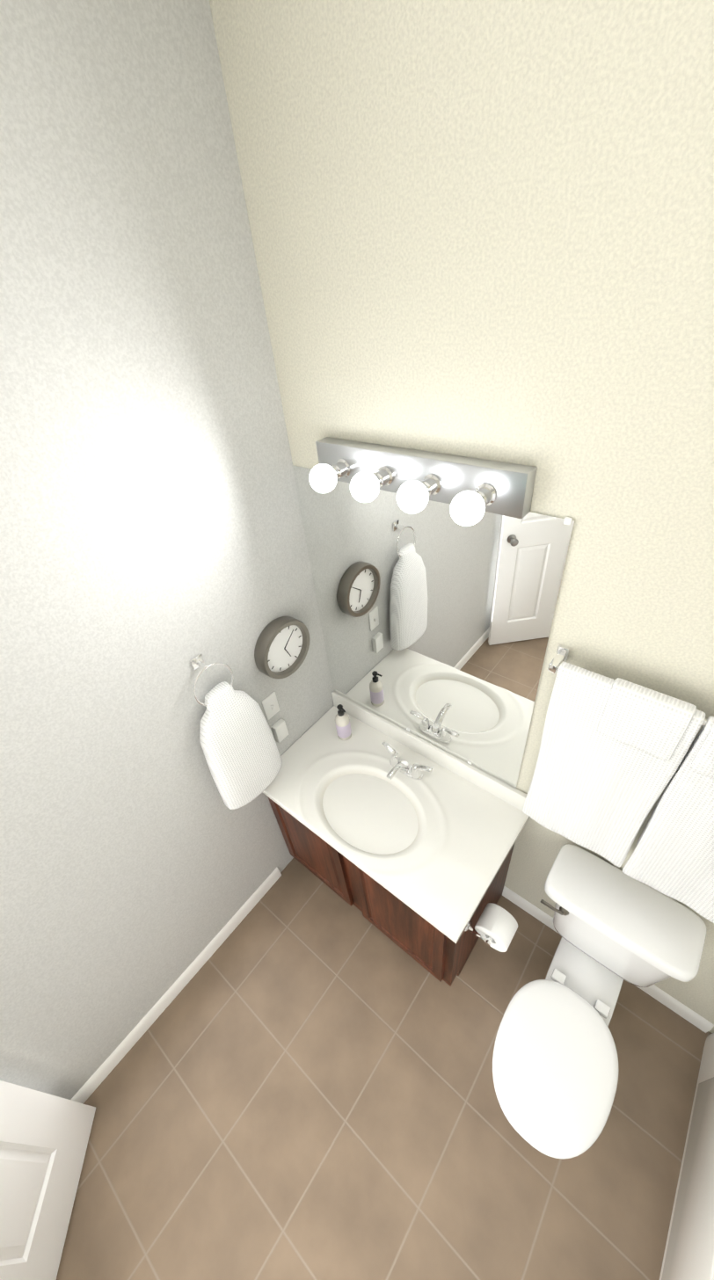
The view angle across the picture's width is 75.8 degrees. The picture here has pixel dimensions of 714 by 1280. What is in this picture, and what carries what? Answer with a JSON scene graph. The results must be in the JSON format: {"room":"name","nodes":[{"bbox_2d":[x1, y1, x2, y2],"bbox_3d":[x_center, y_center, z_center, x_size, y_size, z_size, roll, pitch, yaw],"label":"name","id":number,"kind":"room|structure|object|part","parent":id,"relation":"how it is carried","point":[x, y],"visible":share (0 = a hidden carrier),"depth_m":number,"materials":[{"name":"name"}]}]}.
{"room":"bathroom","nodes":[
{"label":"bathroom","id":0,"kind":"room"},
{"bbox_2d":[0,0,333,1099],"bbox_3d":[-0.973,0.332,1.183,0.100,3.200,2.400,24,48,32],"label":"wall","id":1,"kind":"structure","parent":0,"point":[151,536],"depth_m":1.23,"materials":[{"name":"paint"}]},
{"bbox_2d":[0,1080,95,1279],"bbox_3d":[-1.120,1.263,0.797,0.035,2.256,0.840,-8,39,-2],"label":"door leaf","id":2,"kind":"structure","parent":1,"relation":"in","point":[44,1138],"depth_m":1.50,"materials":[{"name":"white wood"}]},
{"bbox_2d":[71,867,281,1103],"bbox_3d":[-0.941,1.695,1.988,0.019,0.080,1.680,24,48,32],"label":"baseboard","id":3,"kind":"structure","parent":1,"relation":"attached to","point":[87,1089],"depth_m":2.07,"materials":[{"name":"white wood"}]},
{"bbox_2d":[189,653,282,809],"bbox_3d":[-0.462,0.338,1.712,0.130,0.677,0.290,24,48,32],"label":"towel ring","id":4,"kind":"object","parent":1,"relation":"attached to","point":[239,747],"visible":1,"depth_m":1.69,"materials":[{"name":"white fabric"}]},
{"bbox_2d":[261,690,280,719],"bbox_3d":[-0.358,0.280,1.932,0.016,0.116,0.072,24,48,32],"label":"light switch","id":5,"kind":"object","parent":1,"relation":"attached to","point":[270,704],"depth_m":1.93,"materials":[{"name":"white plastic"}]},
{"bbox_3d":[-0.362,0.278,1.935,0.005,0.116,0.072,24,48,32],"label":"plate","id":6,"kind":"part","parent":5,"relation":"part of","materials":[{"name":"white plastic"}]},
{"bbox_2d":[271,718,288,742],"bbox_3d":[-0.339,0.400,2.025,0.028,0.095,0.060,24,48,32],"label":"light switch","id":7,"kind":"object","parent":1,"relation":"attached to","point":[280,730],"depth_m":2.01,"materials":[{"name":"white plastic"}]},
{"bbox_2d":[254,616,310,679],"bbox_3d":[-0.294,0.031,1.827,0.058,0.252,0.252,24,48,32],"label":"clock","id":8,"kind":"object","parent":1,"relation":"attached to","point":[281,647],"visible":1,"depth_m":1.80,"materials":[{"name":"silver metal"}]},
{"bbox_2d":[56,858,711,1279],"bbox_3d":[-0.371,3.343,0.014,4.332,0.080,6.408,24,48,32],"label":"floor","id":9,"kind":"structure","parent":0,"point":[297,1081],"depth_m":1.72,"materials":[{"name":"brown tile"}]},
{"bbox_2d":[261,690,529,986],"bbox_3d":[0.190,0.937,2.093,1.137,0.897,0.563,24,48,32],"label":"bathroom vanity","id":10,"kind":"object","parent":9,"relation":"on","point":[403,839],"visible":0.98,"depth_m":1.87,"materials":[{"name":"brown wood"}]},
{"bbox_3d":[-0.213,0.971,2.134,0.423,0.603,0.020,24,48,32],"label":"door","id":11,"kind":"part","parent":10,"relation":"part of","materials":[{"name":"brown wood"}]},
{"bbox_2d":[334,704,351,740],"bbox_3d":[-0.065,0.373,2.103,0.071,0.204,0.068,24,48,32],"label":"soap bottle","id":12,"kind":"object","parent":10,"relation":"on","point":[343,725],"visible":1,"depth_m":2.08,"materials":[{"name":"white"}]},
{"bbox_3d":[0.169,1.139,1.871,0.423,0.603,0.020,24,48,32],"label":"door","id":13,"kind":"part","parent":10,"relation":"part of","materials":[{"name":"brown wood"}]},
{"bbox_2d":[381,740,433,781],"bbox_3d":[0.179,0.550,1.935,0.252,0.099,0.154,24,48,32],"label":"faucet","id":14,"kind":"object","parent":10,"relation":"on","point":[395,767],"depth_m":1.96,"materials":[{"name":"silver metal"}]},
{"bbox_2d":[492,843,706,1159],"bbox_3d":[0.765,1.330,1.627,0.476,0.773,0.796,24,48,32],"label":"toilet","id":15,"kind":"object","parent":9,"relation":"on","point":[555,1066],"visible":1,"depth_m":1.51,"materials":[{"name":"white ceramic"}]},
{"bbox_3d":[0.698,0.947,1.621,0.093,0.037,0.027,24,48,32],"label":"lever","id":16,"kind":"part","parent":15,"relation":"part of","materials":[{"name":"silver metal"}]},
{"bbox_2d":[659,1032,713,1279],"bbox_3d":[1.200,1.942,1.077,0.763,0.440,1.527,24,48,32],"label":"bathtub","id":17,"kind":"object","parent":9,"relation":"on","point":[688,1254],"visible":1,"depth_m":1.42,"materials":[{"name":"white ceramic"}]},
{"bbox_2d":[209,0,713,1032],"bbox_3d":[0.867,0.125,1.160,2.832,3.200,0.100,24,48,32],"label":"wall","id":18,"kind":"structure","parent":0,"point":[482,229],"depth_m":0.93,"materials":[{"name":"beige paint"}]},
{"bbox_2d":[309,436,536,526],"bbox_3d":[0.109,-0.422,1.222,0.662,0.111,0.186,24,48,32],"label":"vanity light","id":19,"kind":"object","parent":18,"relation":"attached to","point":[470,490],"visible":1,"depth_m":1.18,"materials":[{"name":"grey metal"}]},
{"bbox_3d":[-0.093,-0.467,1.320,0.080,0.080,0.092,24,48,32],"label":"bulb","id":20,"kind":"part","parent":19,"relation":"part of","materials":[{"name":"white glass"}]},
{"bbox_2d":[327,458,351,479],"bbox_3d":[-0.055,-0.500,1.355,0.054,0.054,0.056,24,48,32],"label":"socket","id":21,"kind":"object","parent":19,"relation":"attached to","point":[342,467],"depth_m":1.35,"materials":[{"name":"silver metal"}]},
{"bbox_3d":[0.025,-0.415,1.239,0.080,0.080,0.092,24,48,32],"label":"bulb","id":22,"kind":"part","parent":19,"relation":"part of","materials":[{"name":"white glass"}]},
{"bbox_2d":[368,465,393,488],"bbox_3d":[0.064,-0.448,1.274,0.054,0.054,0.056,24,48,32],"label":"socket","id":23,"kind":"object","parent":19,"relation":"attached to","point":[384,474],"depth_m":1.27,"materials":[{"name":"silver metal"}]},
{"bbox_3d":[0.143,-0.363,1.157,0.080,0.080,0.092,24,48,32],"label":"bulb","id":24,"kind":"part","parent":19,"relation":"part of","materials":[{"name":"white glass"}]},
{"bbox_2d":[414,472,442,498],"bbox_3d":[0.182,-0.396,1.192,0.054,0.054,0.056,24,48,32],"label":"socket","id":25,"kind":"object","parent":19,"relation":"attached to","point":[432,482],"depth_m":1.19,"materials":[{"name":"silver metal"}]},
{"bbox_3d":[0.262,-0.310,1.076,0.080,0.080,0.092,24,48,32],"label":"bulb","id":26,"kind":"part","parent":19,"relation":"part of","materials":[{"name":"white glass"}]},
{"bbox_2d":[468,482,496,509],"bbox_3d":[0.300,-0.344,1.110,0.054,0.054,0.056,24,48,32],"label":"socket","id":27,"kind":"object","parent":19,"relation":"attached to","point":[487,490],"depth_m":1.11,"materials":[{"name":"silver metal"}]},
{"bbox_2d":[330,690,529,815],"bbox_3d":[0.277,0.467,2.028,1.020,0.097,0.021,24,48,32],"label":"backsplash","id":28,"kind":"structure","parent":18,"relation":"attached to","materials":[{"name":"white stone"}]},
{"bbox_2d":[291,465,574,787],"bbox_3d":[0.195,-0.017,1.672,0.945,1.108,0.008,24,48,32],"label":"mirror","id":29,"kind":"object","parent":18,"relation":"attached to","point":[436,620],"visible":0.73,"depth_m":1.56,"materials":[{"name":"clear glass"}]},
{"bbox_2d":[501,886,713,1032],"bbox_3d":[1.064,1.395,2.052,0.868,0.080,0.014,24,48,32],"label":"baseboard","id":30,"kind":"structure","parent":18,"relation":"attached to","point":[680,1009],"depth_m":1.91,"materials":[{"name":"white wood"}]},
{"bbox_2d":[522,644,713,923],"bbox_3d":[0.838,0.440,1.311,0.687,0.752,0.104,24,48,32],"label":"towel bar","id":31,"kind":"object","parent":18,"relation":"attached to","point":[613,762],"visible":1,"depth_m":1.28,"materials":[{"name":"white fabric"}]},
{"bbox_3d":[0.811,0.169,1.099,0.687,0.048,0.084,24,48,32],"label":"rod","id":32,"kind":"part","parent":31,"relation":"part of","materials":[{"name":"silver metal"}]},
{"bbox_2d":[621,715,713,923],"bbox_3d":[0.956,0.514,1.212,0.296,0.743,0.051,24,48,32],"label":"towel","id":33,"kind":"object","parent":31,"relation":"hanging from","point":[673,854],"depth_m":1.27,"materials":[{"name":"white fabric"}]}
]}

